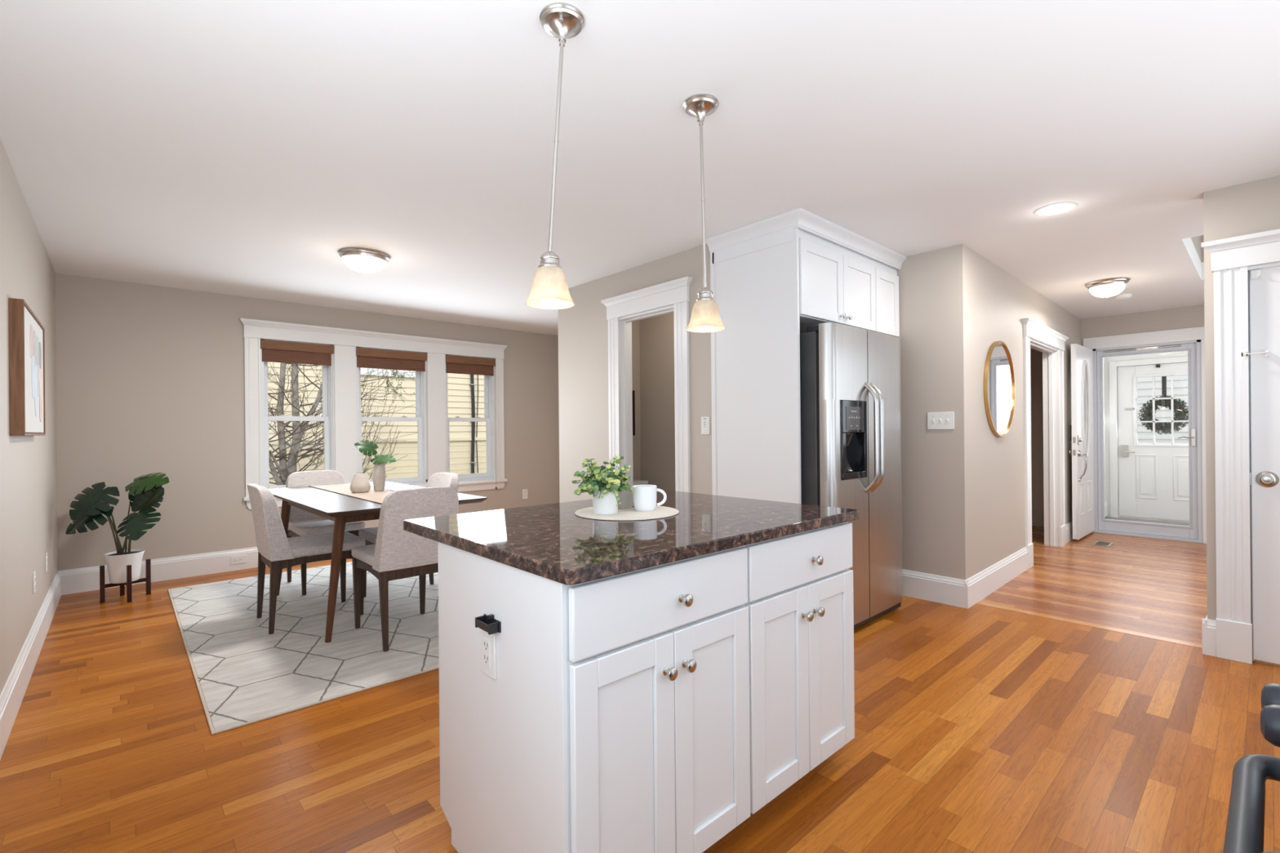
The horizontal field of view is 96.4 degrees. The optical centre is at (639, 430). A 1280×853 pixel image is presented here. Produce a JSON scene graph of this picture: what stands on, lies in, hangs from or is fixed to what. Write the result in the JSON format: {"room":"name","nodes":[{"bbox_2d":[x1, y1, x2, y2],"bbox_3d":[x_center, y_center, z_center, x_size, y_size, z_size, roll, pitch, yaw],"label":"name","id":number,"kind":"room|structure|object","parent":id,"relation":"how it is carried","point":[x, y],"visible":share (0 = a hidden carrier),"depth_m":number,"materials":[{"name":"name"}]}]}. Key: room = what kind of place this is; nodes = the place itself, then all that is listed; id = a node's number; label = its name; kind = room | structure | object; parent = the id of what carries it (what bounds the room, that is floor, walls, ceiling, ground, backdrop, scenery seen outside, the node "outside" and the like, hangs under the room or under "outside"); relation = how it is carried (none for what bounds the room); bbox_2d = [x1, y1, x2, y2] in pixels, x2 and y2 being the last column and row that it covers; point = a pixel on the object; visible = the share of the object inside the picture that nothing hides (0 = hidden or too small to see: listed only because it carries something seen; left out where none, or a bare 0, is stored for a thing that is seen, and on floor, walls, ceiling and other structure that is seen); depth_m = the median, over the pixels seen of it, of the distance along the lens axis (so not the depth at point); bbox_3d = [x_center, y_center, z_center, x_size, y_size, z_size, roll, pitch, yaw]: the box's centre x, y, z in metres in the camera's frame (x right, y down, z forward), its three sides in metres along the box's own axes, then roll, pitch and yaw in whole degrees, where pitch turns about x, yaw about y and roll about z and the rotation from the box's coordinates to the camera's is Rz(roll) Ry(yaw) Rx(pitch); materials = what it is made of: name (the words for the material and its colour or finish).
{"room":"kitchen","nodes":[
{"label":"kitchen","id":0,"kind":"room"},
{"bbox_2d":[0,137,57,694],"bbox_3d":[-2.204,0.010,1.781,0.150,2.440,7.200,-1,0,-42],"label":"wall","id":1,"kind":"structure","parent":0,"point":[28,464],"depth_m":2.82,"materials":[{"name":"paint"}]},
{"bbox_2d":[8,297,45,435],"bbox_3d":[-3.058,-0.275,2.865,0.046,0.605,0.930,-1,0,-42],"label":"wall art","id":2,"kind":"object","parent":1,"relation":"attached to","point":[26,332],"visible":1,"depth_m":2.63,"materials":[{"name":"brown wood"}]},
{"bbox_2d":[0,570,61,759],"bbox_3d":[-2.124,1.137,1.830,0.019,0.184,6.780,-1,0,-42],"label":"baseboard","id":3,"kind":"structure","parent":1,"relation":"attached to","point":[11,696],"depth_m":2.73,"materials":[{"name":"paint"}]},
{"bbox_2d":[32,570,35,594],"bbox_3d":[-3.321,0.835,3.138,0.009,0.115,0.072,-1,0,-42],"label":"wall outlet","id":4,"kind":"object","parent":1,"relation":"attached to","point":[34,571],"visible":1,"depth_m":3.13,"materials":[{"name":"white plastic"}]},
{"bbox_2d":[44,552,48,572],"bbox_3d":[-3.791,0.844,3.656,0.009,0.115,0.072,-1,0,-42],"label":"wall outlet","id":5,"kind":"object","parent":1,"relation":"attached to","point":[46,554],"visible":1,"depth_m":3.63,"materials":[{"name":"white plastic"}]},
{"bbox_2d":[55,273,559,570],"bbox_3d":[-2.752,0.015,5.963,4.660,2.440,0.170,-1,0,-42],"label":"wall","id":6,"kind":"structure","parent":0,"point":[150,379],"depth_m":4.85,"materials":[{"name":"paint"}]},
{"bbox_2d":[58,546,329,595],"bbox_3d":[-2.715,1.143,5.859,4.560,0.184,0.019,-1,0,-42],"label":"baseboard","id":7,"kind":"structure","parent":6,"relation":"attached to","point":[85,579],"depth_m":4.78,"materials":[{"name":"paint"}]},
{"bbox_2d":[230,555,246,564],"bbox_3d":[-3.561,1.150,5.073,0.115,0.072,0.009,-1,0,-42],"label":"wall outlet","id":8,"kind":"object","parent":7,"relation":"attached to","point":[242,558],"visible":1,"depth_m":5.07,"materials":[{"name":"white plastic"}]},
{"bbox_2d":[262,348,331,365],"bbox_3d":[-3.243,-0.690,5.420,0.574,0.122,0.028,-1,0,-42],"label":"shade","id":9,"kind":"object","parent":6,"relation":"attached to","point":[299,356],"depth_m":5.41,"materials":[{"name":"brown fabric"}]},
{"bbox_2d":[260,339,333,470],"bbox_3d":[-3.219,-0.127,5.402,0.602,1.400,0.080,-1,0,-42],"label":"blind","id":10,"kind":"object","parent":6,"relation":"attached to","point":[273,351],"visible":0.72,"depth_m":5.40,"materials":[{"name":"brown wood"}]},
{"bbox_2d":[260,338,334,488],"bbox_3d":[-3.286,-0.119,5.481,0.616,1.442,0.168,-1,0,-42],"label":"window","id":11,"kind":"structure","parent":6,"relation":"attached to","point":[328,404],"depth_m":5.53,"materials":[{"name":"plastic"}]},
{"bbox_2d":[240,318,507,509],"bbox_3d":[-2.588,-0.150,5.990,2.638,1.706,0.092,-1,0,-42],"label":"dining windows","id":12,"kind":"structure","parent":6,"relation":"attached to","point":[345,341],"depth_m":5.71,"materials":[{"name":"paint"}]},
{"bbox_2d":[356,355,425,371],"bbox_3d":[-2.603,-0.696,6.002,0.690,0.122,0.028,-1,0,-42],"label":"shade","id":13,"kind":"object","parent":6,"relation":"attached to","point":[390,362],"depth_m":6.00,"materials":[{"name":"brown wood"}]},
{"bbox_2d":[355,346,427,484],"bbox_3d":[-2.646,-0.125,6.062,0.725,1.442,0.168,-1,0,-42],"label":"window","id":14,"kind":"structure","parent":6,"relation":"attached to","point":[420,417],"depth_m":6.23,"materials":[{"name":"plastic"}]},
{"bbox_2d":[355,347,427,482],"bbox_3d":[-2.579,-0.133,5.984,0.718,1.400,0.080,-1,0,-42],"label":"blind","id":15,"kind":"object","parent":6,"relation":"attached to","point":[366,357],"visible":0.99,"depth_m":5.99,"materials":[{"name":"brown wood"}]},
{"bbox_2d":[445,362,493,376],"bbox_3d":[-1.957,-0.701,6.588,0.579,0.122,0.028,-1,0,-42],"label":"shade","id":16,"kind":"object","parent":6,"relation":"attached to","point":[468,368],"depth_m":6.58,"materials":[{"name":"brown wood"}]},
{"bbox_2d":[445,354,495,481],"bbox_3d":[-2.000,-0.131,6.648,0.613,1.442,0.168,-1,0,-42],"label":"window","id":17,"kind":"structure","parent":6,"relation":"attached to","point":[489,418],"depth_m":6.78,"materials":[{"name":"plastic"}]},
{"bbox_2d":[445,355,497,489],"bbox_3d":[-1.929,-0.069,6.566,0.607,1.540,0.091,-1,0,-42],"label":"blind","id":18,"kind":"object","parent":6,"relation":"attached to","point":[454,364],"visible":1,"depth_m":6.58,"materials":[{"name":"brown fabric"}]},
{"bbox_2d":[522,488,527,498],"bbox_3d":[-1.415,0.788,7.049,0.072,0.115,0.009,-1,0,-42],"label":"wall outlet","id":19,"kind":"object","parent":6,"relation":"attached to","point":[524,491],"visible":1,"depth_m":7.04,"materials":[{"name":"white plastic"}]},
{"bbox_2d":[557,243,712,502],"bbox_3d":[-0.070,-0.009,4.444,0.120,2.440,1.795,-1,0,-42],"label":"wall","id":20,"kind":"structure","parent":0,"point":[583,327],"depth_m":4.63,"materials":[{"name":"paint"}]},
{"bbox_2d":[600,275,693,492],"bbox_3d":[0.082,0.089,4.242,0.176,2.240,0.936,-1,0,-42],"label":"doorway","id":21,"kind":"structure","parent":20,"relation":"attached to","point":[671,296],"depth_m":4.26,"materials":[{"name":"paint"}]},
{"bbox_2d":[701,416,710,434],"bbox_3d":[0.432,-0.030,3.793,0.010,0.118,0.072,-1,0,-42],"label":"light switch","id":22,"kind":"object","parent":20,"relation":"attached to","point":[704,420],"visible":1,"depth_m":3.79,"materials":[{"name":"white plastic"}]},
{"bbox_2d":[631,320,640,479],"bbox_3d":[-0.105,-0.009,5.543,1.305,2.440,0.120,-1,0,-42],"label":"wall","id":23,"kind":"structure","parent":0,"point":[635,325],"depth_m":5.53,"materials":[{"name":"paint"}]},
{"bbox_2d":[632,390,635,435],"bbox_3d":[-0.236,-0.163,5.328,0.485,0.430,0.025,-1,0,-42],"label":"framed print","id":24,"kind":"object","parent":23,"relation":"attached to","point":[633,391],"visible":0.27,"depth_m":5.47,"materials":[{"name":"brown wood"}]},
{"bbox_2d":[0,0,1279,335],"bbox_3d":[1.069,-1.315,4.627,8.820,0.150,7.400,-1,0,-42],"label":"ceiling","id":25,"kind":"structure","parent":0,"point":[227,147],"depth_m":2.37,"materials":[{"name":"paint"}]},
{"bbox_2d":[337,247,391,273],"bbox_3d":[-1.903,-1.149,3.955,0.330,0.128,0.330,-1,0,-42],"label":"ceiling light","id":26,"kind":"object","parent":25,"relation":"attached to","point":[366,260],"visible":1,"depth_m":3.86,"materials":[{"name":"white glass"}]},
{"bbox_2d":[524,2,584,309],"bbox_3d":[-0.254,-0.799,1.706,0.183,0.857,0.146,-1,0,7],"label":"pendant light","id":27,"kind":"object","parent":25,"relation":"hanging from","point":[549,290],"visible":1,"depth_m":1.69,"materials":[{"name":"beige glass"}]},
{"bbox_2d":[683,93,724,333],"bbox_3d":[0.243,-0.804,2.159,0.148,0.857,0.147,-1,0,-42],"label":"pendant light","id":28,"kind":"object","parent":25,"relation":"hanging from","point":[705,315],"visible":1,"depth_m":2.13,"materials":[{"name":"beige glass"}]},
{"bbox_2d":[1034,201,1076,216],"bbox_3d":[2.347,-1.248,3.234,0.196,0.006,0.196,-1,0,-42],"label":"recessed light","id":29,"kind":"object","parent":25,"relation":"in","point":[1060,207],"visible":1,"depth_m":3.23,"materials":[{"name":"white plastic"}]},
{"bbox_2d":[1084,277,1130,297],"bbox_3d":[3.992,-1.197,4.889,0.304,0.138,0.304,-1,0,-42],"label":"ceiling light","id":30,"kind":"object","parent":25,"relation":"attached to","point":[1107,287],"visible":1,"depth_m":4.81,"materials":[{"name":"white glass"}]},
{"bbox_2d":[1113,293,1132,299],"bbox_3d":[4.550,-1.254,5.390,0.132,0.035,0.132,-1,0,-42],"label":"smoke detector","id":31,"kind":"object","parent":25,"relation":"attached to","point":[1122,296],"visible":1,"depth_m":5.35,"materials":[{"name":"white plastic"}]},
{"bbox_2d":[0,558,1279,852],"bbox_3d":[-0.452,1.274,3.360,4.830,0.120,7.200,-1,0,-42],"label":"floor","id":32,"kind":"structure","parent":0,"point":[979,728],"depth_m":2.13,"materials":[{"name":"brown wood"}]},
{"bbox_2d":[99,559,151,603],"bbox_3d":[-3.800,1.111,4.223,0.220,0.266,0.230,-1,0,-7],"label":"plant stand","id":33,"kind":"object","parent":32,"relation":"on","point":[148,562],"visible":0.83,"depth_m":4.14,"materials":[{"name":"brown wood"}]},
{"bbox_2d":[65,472,168,583],"bbox_3d":[-3.862,0.719,4.193,0.744,0.789,0.332,-1,0,1],"label":"monstera","id":34,"kind":"object","parent":33,"relation":"on","point":[90,506],"visible":1,"depth_m":4.15,"materials":[{"name":"plant"}]},
{"bbox_2d":[103,549,144,583],"bbox_3d":[-3.804,1.007,4.223,0.225,0.210,0.225,-1,0,-42],"label":"pot","id":35,"kind":"object","parent":33,"relation":"on","point":[117,562],"depth_m":4.16,"materials":[{"name":"white ceramic"}]},
{"bbox_2d":[168,561,439,735],"bbox_3d":[-1.901,1.222,4.087,2.138,0.009,2.898,-1,0,-42],"label":"area rug","id":36,"kind":"object","parent":32,"relation":"on","point":[244,674],"visible":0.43,"depth_m":3.27,"materials":[{"name":"white fabric"}]},
{"bbox_2d":[247,483,365,634],"bbox_3d":[-2.180,0.777,3.734,0.620,0.885,0.463,-1,0,-42],"label":"dining chair","id":37,"kind":"object","parent":36,"relation":"on","point":[276,551],"visible":0.91,"depth_m":3.50,"materials":[{"name":"fabric"}]},
{"bbox_2d":[287,531,365,557],"bbox_3d":[-2.132,0.752,3.778,0.488,0.061,0.463,-1,0,-42],"label":"seat cushion","id":38,"kind":"object","parent":37,"relation":"on","point":[320,544],"depth_m":3.67,"materials":[{"name":"fabric"}]},
{"bbox_2d":[285,470,364,595],"bbox_3d":[-2.534,0.781,4.584,0.463,0.885,0.620,-1,0,-42],"label":"dining chair","id":39,"kind":"object","parent":36,"relation":"on","point":[302,522],"visible":0.53,"depth_m":4.60,"materials":[{"name":"fabric"}]},
{"bbox_2d":[288,517,364,536],"bbox_3d":[-2.490,0.755,4.535,0.463,0.061,0.488,-1,0,-42],"label":"seat cushion","id":40,"kind":"object","parent":39,"relation":"on","point":[297,526],"depth_m":4.43,"materials":[{"name":"fabric"}]},
{"bbox_2d":[268,481,487,642],"bbox_3d":[-1.948,0.832,4.046,0.944,0.772,1.810,-1,0,-43],"label":"dining table","id":41,"kind":"object","parent":36,"relation":"on","point":[342,509],"visible":0.49,"depth_m":3.44,"materials":[{"name":"brown wood"}]},
{"bbox_2d":[307,483,394,503],"bbox_3d":[-1.919,0.474,4.060,0.350,0.066,1.806,-1,0,-43],"label":"table runner","id":42,"kind":"object","parent":41,"relation":"on","point":[371,495],"visible":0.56,"depth_m":4.06,"materials":[{"name":"beige fabric"}]},
{"bbox_2d":[350,472,370,493],"bbox_3d":[-1.993,0.375,4.077,0.133,0.135,0.133,-1,0,-42],"label":"vase","id":43,"kind":"object","parent":42,"relation":"on","point":[360,483],"visible":1,"depth_m":4.03,"materials":[{"name":"beige ceramic"}]},
{"bbox_2d":[372,460,386,491],"bbox_3d":[-1.892,0.331,4.148,0.089,0.222,0.089,-1,0,-42],"label":"vase","id":44,"kind":"object","parent":42,"relation":"on","point":[379,475],"visible":0.89,"depth_m":4.11,"materials":[{"name":"beige ceramic"}]},
{"bbox_2d":[354,440,395,464],"bbox_3d":[-1.898,0.244,4.136,0.287,0.344,0.112,-1,0,-5],"label":"leaf sprig","id":45,"kind":"object","parent":44,"relation":"in","point":[363,446],"visible":0.99,"depth_m":4.12,"materials":[{"name":"green plant"}]},
{"bbox_2d":[351,486,458,651],"bbox_3d":[-1.407,0.770,3.447,0.463,0.885,0.620,-1,0,-42],"label":"dining chair","id":46,"kind":"object","parent":36,"relation":"on","point":[397,553],"visible":0.81,"depth_m":3.21,"materials":[{"name":"fabric"}]},
{"bbox_2d":[351,543,375,566],"bbox_3d":[-1.452,0.746,3.496,0.463,0.061,0.488,-1,0,-42],"label":"seat cushion","id":47,"kind":"object","parent":46,"relation":"on","point":[364,555],"depth_m":3.38,"materials":[{"name":"fabric"}]},
{"bbox_2d":[358,472,458,608],"bbox_3d":[-1.685,0.773,4.218,0.620,0.885,0.463,-1,0,-42],"label":"dining chair","id":48,"kind":"object","parent":36,"relation":"on","point":[437,479],"visible":0.24,"depth_m":4.24,"materials":[{"name":"fabric"}]},
{"bbox_2d":[358,526,377,543],"bbox_3d":[-1.734,0.749,4.173,0.488,0.061,0.463,-1,0,-42],"label":"seat cushion","id":49,"kind":"object","parent":48,"relation":"on","point":[370,535],"depth_m":4.05,"materials":[{"name":"fabric"}]},
{"bbox_2d":[437,542,751,852],"bbox_3d":[-0.150,0.772,1.685,0.672,0.879,0.730,-1,0,-42],"label":"base cabinet","id":50,"kind":"object","parent":32,"relation":"on","point":[611,714],"visible":0.96,"depth_m":1.43,"materials":[{"name":"paint"}]},
{"bbox_2d":[480,628,496,679],"bbox_3d":[-0.398,0.581,1.494,0.009,0.119,0.078,-1,0,-42],"label":"outlet plate","id":51,"kind":"object","parent":50,"relation":"attached to","point":[487,642],"depth_m":1.49,"materials":[{"name":"white plastic"}]},
{"bbox_2d":[633,480,648,485],"bbox_3d":[-0.001,0.843,5.098,0.470,0.735,0.659,-1,0,-42],"label":"toilet","id":52,"kind":"object","parent":32,"relation":"on","point":[635,482],"visible":0.11,"depth_m":5.31,"materials":[{"name":"white ceramic"}]},
{"bbox_2d":[742,521,854,814],"bbox_3d":[0.328,0.768,2.119,0.620,0.879,0.730,-1,0,-42],"label":"base cabinet","id":53,"kind":"object","parent":32,"relation":"on","point":[800,603],"visible":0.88,"depth_m":1.84,"materials":[{"name":"paint"}]},
{"bbox_2d":[403,490,858,585],"bbox_3d":[-0.002,0.313,2.003,1.285,0.034,0.972,-1,0,-42],"label":"countertop","id":54,"kind":"structure","parent":53,"relation":"on","point":[549,541],"depth_m":1.69,"materials":[{"name":"brown stone"}]},
{"bbox_2d":[574,505,679,520],"bbox_3d":[-0.047,0.293,2.055,0.372,0.006,0.372,-1,0,-42],"label":"placemat","id":55,"kind":"object","parent":54,"relation":"on","point":[660,512],"visible":0.7,"depth_m":1.97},
{"bbox_2d":[572,454,634,514],"bbox_3d":[-0.126,0.191,2.002,0.215,0.201,0.242,-1,0,-42],"label":"eucalyptus","id":56,"kind":"object","parent":55,"relation":"on","point":[605,486],"visible":1,"depth_m":1.97,"materials":[{"name":"plant"}]},
{"bbox_2d":[592,488,617,514],"bbox_3d":[-0.122,0.247,2.014,0.093,0.088,0.093,-1,0,-42],"label":"pot","id":57,"kind":"object","parent":55,"relation":"on","point":[604,501],"depth_m":1.97,"materials":[{"name":"white ceramic"}]},
{"bbox_2d":[632,484,666,511],"bbox_3d":[0.028,0.246,2.075,0.104,0.088,0.099,-1,0,-42],"label":"mug","id":58,"kind":"object","parent":55,"relation":"on","point":[644,496],"visible":0.99,"depth_m":2.04,"materials":[{"name":"white ceramic"}]},
{"bbox_2d":[705,207,906,503],"bbox_3d":[1.179,-0.020,3.904,1.382,2.440,0.700,-1,0,-42],"label":"tall cabinet","id":59,"kind":"object","parent":32,"relation":"on","point":[774,278],"visible":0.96,"depth_m":3.49,"materials":[{"name":"paint"}]},
{"bbox_2d":[800,322,902,629],"bbox_3d":[1.183,0.298,3.748,0.925,1.803,0.857,-1,0,-42],"label":"refrigerator","id":60,"kind":"object","parent":32,"relation":"on","point":[851,388],"visible":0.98,"depth_m":3.38,"materials":[{"name":"silver metal"}]},
{"bbox_2d":[975,601,1202,648],"bbox_3d":[2.403,1.248,3.859,0.070,0.121,4.100,-1,0,-42],"label":"trim","id":61,"kind":"structure","parent":32,"relation":"on","point":[1179,642],"depth_m":3.46,"materials":[{"name":"brown wood"}]},
{"bbox_2d":[1222,683,1279,852],"bbox_3d":[0.827,0.734,0.328,0.735,0.937,0.693,-1,0,-42],"label":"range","id":62,"kind":"object","parent":32,"relation":"on","point":[1245,826],"visible":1,"depth_m":0.71,"materials":[{"name":"black metal"}]},
{"bbox_2d":[639,312,675,492],"bbox_3d":[0.566,-0.015,5.015,0.100,2.440,1.565,-1,0,-42],"label":"wall","id":63,"kind":"structure","parent":0,"point":[656,334],"depth_m":5.38,"materials":[{"name":"paint"}]},
{"bbox_2d":[897,244,970,580],"bbox_3d":[1.856,-0.027,4.271,0.110,2.440,1.070,-1,0,-42],"label":"wall","id":64,"kind":"structure","parent":0,"point":[934,314],"depth_m":3.97,"materials":[{"name":"paint"}]},
{"bbox_2d":[902,569,968,608],"bbox_3d":[2.048,1.097,3.975,0.019,0.189,0.426,-1,0,-42],"label":"baseboard","id":65,"kind":"structure","parent":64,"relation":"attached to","point":[928,587],"depth_m":3.96,"materials":[{"name":"paint"}]},
{"bbox_2d":[927,412,954,429],"bbox_3d":[2.069,-0.065,3.942,0.017,0.118,0.172,-1,0,-42],"label":"light switch","id":66,"kind":"object","parent":64,"relation":"attached to","point":[935,420],"visible":1,"depth_m":3.94,"materials":[{"name":"white plastic"}]},
{"bbox_2d":[968,248,1080,577],"bbox_3d":[3.671,-0.043,5.334,4.010,2.440,0.120,-1,0,-43],"label":"wall","id":67,"kind":"structure","parent":0,"point":[998,301],"depth_m":4.40,"materials":[{"name":"paint"}]},
{"bbox_2d":[964,546,1027,608],"bbox_3d":[2.735,1.093,4.345,1.534,0.184,0.019,-1,0,-43],"label":"baseboard","id":68,"kind":"structure","parent":67,"relation":"attached to","point":[983,584],"depth_m":4.24,"materials":[{"name":"paint"}]},
{"bbox_2d":[983,341,1015,436],"bbox_3d":[2.752,-0.313,4.367,0.732,0.732,0.024,-1,0,-43],"label":"wall mirror","id":69,"kind":"object","parent":67,"relation":"attached to","point":[999,382],"visible":1,"depth_m":4.35,"materials":[{"name":"gold metal"}]},
{"bbox_2d":[1021,317,1068,568],"bbox_3d":[3.790,0.113,5.413,1.586,2.125,0.176,-1,0,-43],"label":"hall doorway","id":70,"kind":"structure","parent":67,"relation":"in","point":[1037,336],"depth_m":5.76,"materials":[{"name":"paint"}]},
{"bbox_2d":[1066,520,1072,543],"bbox_3d":[4.734,1.075,6.233,1.005,0.184,0.019,-1,0,-43],"label":"baseboard","id":71,"kind":"structure","parent":67,"relation":"attached to","point":[1068,526],"depth_m":6.02,"materials":[{"name":"paint"}]},
{"bbox_2d":[979,525,1207,644],"bbox_3d":[3.948,1.234,5.126,3.920,0.120,4.300,-1,0,-42],"label":"floor","id":72,"kind":"structure","parent":0,"point":[1157,587],"depth_m":4.35,"materials":[{"name":"brown wood"}]},
{"bbox_2d":[1091,540,1114,546],"bbox_3d":[4.747,1.165,5.866,0.300,0.005,0.140,-1,0,-43],"label":"floor vent","id":73,"kind":"object","parent":72,"relation":"in","point":[1097,543],"visible":1,"depth_m":5.84,"materials":[{"name":"metal"}]},
{"bbox_2d":[1103,357,1106,502],"bbox_3d":[5.734,-0.082,7.312,1.680,2.520,0.120,-1,0,-42],"label":"wall","id":74,"kind":"structure","parent":0,"point":[1104,357],"depth_m":7.71,"materials":[{"name":"paint"}]},
{"bbox_2d":[1104,502,1107,517],"bbox_3d":[5.735,1.066,7.210,1.530,0.184,0.019,-1,0,-42],"label":"baseboard","id":75,"kind":"structure","parent":74,"relation":"attached to","point":[1105,503],"depth_m":7.66,"materials":[{"name":"paint"}]},
{"bbox_2d":[1030,304,1204,527],"bbox_3d":[5.488,-0.060,6.265,0.150,2.440,3.900,-1,0,-42],"label":"wall","id":76,"kind":"structure","parent":0,"point":[1188,317],"depth_m":6.52,"materials":[{"name":"paint"}]},
{"bbox_2d":[1083,326,1206,543],"bbox_3d":[5.443,0.053,6.190,0.020,2.215,1.022,-1,0,-42],"label":"door frame","id":77,"kind":"structure","parent":76,"relation":"in","point":[1193,333],"depth_m":5.98,"materials":[{"name":"paint"}]},
{"bbox_2d":[1069,343,1094,540],"bbox_3d":[4.838,0.119,6.216,0.802,2.045,0.150,-1,0,-42],"label":"door","id":78,"kind":"structure","parent":77,"relation":"attached to","point":[1082,428],"depth_m":6.10,"materials":[{"name":"paint"}]},
{"bbox_2d":[1093,339,1202,542],"bbox_3d":[5.494,0.110,6.216,0.190,2.100,0.882,-1,0,-42],"label":"door","id":79,"kind":"structure","parent":76,"relation":"in","point":[1193,532],"depth_m":6.10,"materials":[{"name":"paint"}]},
{"bbox_2d":[1104,351,1187,517],"bbox_3d":[7.009,-0.053,7.037,0.140,2.440,2.000,-1,0,-42],"label":"wall","id":80,"kind":"structure","parent":0,"point":[1107,360],"depth_m":7.70,"materials":[{"name":"paint"}]},
{"bbox_2d":[1109,355,1187,518],"bbox_3d":[6.678,0.125,7.286,0.018,2.090,1.085,-1,0,-42],"label":"door frame","id":81,"kind":"structure","parent":80,"relation":"in","point":[1113,365],"depth_m":7.64,"materials":[{"name":"paint"}]},
{"bbox_2d":[1117,362,1189,520],"bbox_3d":[6.706,0.143,7.311,0.124,1.988,0.927,-1,0,-42],"label":"door","id":82,"kind":"structure","parent":80,"relation":"in","point":[1153,478],"depth_m":7.43,"materials":[{"name":"paint"}]},
{"bbox_2d":[1137,376,1188,435],"bbox_3d":[6.769,-0.381,7.394,0.138,0.890,0.525,-1,0,-42],"label":"wreath","id":83,"kind":"object","parent":82,"relation":"hanging from","point":[1180,415],"visible":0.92,"depth_m":7.38,"materials":[{"name":"green plant"}]},
{"bbox_2d":[1104,515,1189,525],"bbox_3d":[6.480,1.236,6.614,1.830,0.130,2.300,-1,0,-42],"label":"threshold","id":84,"kind":"structure","parent":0,"point":[1171,522],"depth_m":7.42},
{"bbox_2d":[1191,235,1204,262],"bbox_3d":[4.599,-1.827,3.842,1.800,0.810,1.485,-1,0,-42],"label":"wall","id":85,"kind":"structure","parent":0,"point":[1197,241],"depth_m":4.75,"materials":[{"name":"paint"}]},
{"bbox_2d":[1203,175,1279,620],"bbox_3d":[3.414,-0.041,2.647,0.125,2.440,1.130,-1,0,-42],"label":"wall","id":86,"kind":"structure","parent":0,"point":[1253,206],"depth_m":3.00,"materials":[{"name":"paint"}]},
{"bbox_2d":[1201,615,1216,656],"bbox_3d":[3.041,1.091,3.051,0.139,0.184,0.054,-1,0,-42],"label":"baseboard","id":87,"kind":"structure","parent":86,"relation":"attached to","point":[1209,641],"depth_m":3.01,"materials":[{"name":"paint"}]},
{"bbox_2d":[1200,228,1279,664],"bbox_3d":[3.388,0.097,2.638,0.176,2.164,1.120,-1,0,-42],"label":"trim","id":88,"kind":"structure","parent":86,"relation":"attached to","point":[1233,259],"depth_m":2.93,"materials":[{"name":"paint"}]},
{"bbox_2d":[1240,350,1268,358],"bbox_3d":[3.096,-0.382,2.876,0.100,0.034,0.034,-1,0,29],"label":"hook","id":89,"kind":"object","parent":86,"relation":"attached to","point":[1266,352],"visible":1,"depth_m":2.87,"materials":[{"name":"white plastic"}]},
{"bbox_2d":[1249,266,1279,664],"bbox_3d":[3.373,0.174,2.625,0.070,1.979,0.786,-1,0,-42],"label":"door","id":90,"kind":"structure","parent":86,"relation":"in","point":[1264,283],"depth_m":2.87,"materials":[{"name":"paint"}]},
{"label":"outside","id":91,"kind":"structure","parent":0,"visible":0},
{"bbox_3d":[21.188,1.569,14.019,29.800,0.100,20.300,-1,0,-42],"label":"street","id":92,"kind":"object","parent":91,"visible":0},
{"bbox_2d":[1137,374,1188,444],"bbox_3d":[16.700,-2.941,12.819,6.800,9.000,15.300,-1,0,-42],"label":"house","id":93,"kind":"structure","parent":92,"relation":"on","point":[1144,385],"depth_m":13.36,"materials":[{"name":"grey"}]},
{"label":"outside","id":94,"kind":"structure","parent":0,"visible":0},
{"bbox_3d":[-9.977,2.350,15.478,34.000,0.100,23.640,-1,0,-42],"label":"yard","id":95,"kind":"structure","parent":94,"visible":0},
{"bbox_2d":[267,362,414,485],"bbox_3d":[-4.295,-0.207,7.176,3.559,4.915,1.906,-1,0,-35],"label":"bare tree","id":96,"kind":"object","parent":95,"relation":"on","point":[298,430],"visible":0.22,"depth_m":7.21,"materials":[{"name":"brown plant"}]},
{"bbox_2d":[300,368,417,479],"bbox_3d":[-4.163,0.450,8.832,1.772,3.609,1.019,-1,0,-22],"label":"shrub","id":97,"kind":"object","parent":95,"relation":"on","point":[393,373],"visible":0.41,"depth_m":8.81,"materials":[{"name":"brown plant"}]},
{"bbox_2d":[267,361,486,485],"bbox_3d":[-6.870,-1.927,12.012,22.800,8.401,7.000,-1,0,-42],"label":"neighbor house","id":98,"kind":"structure","parent":95,"relation":"on","point":[468,440],"depth_m":10.26,"materials":[{"name":"paint"}]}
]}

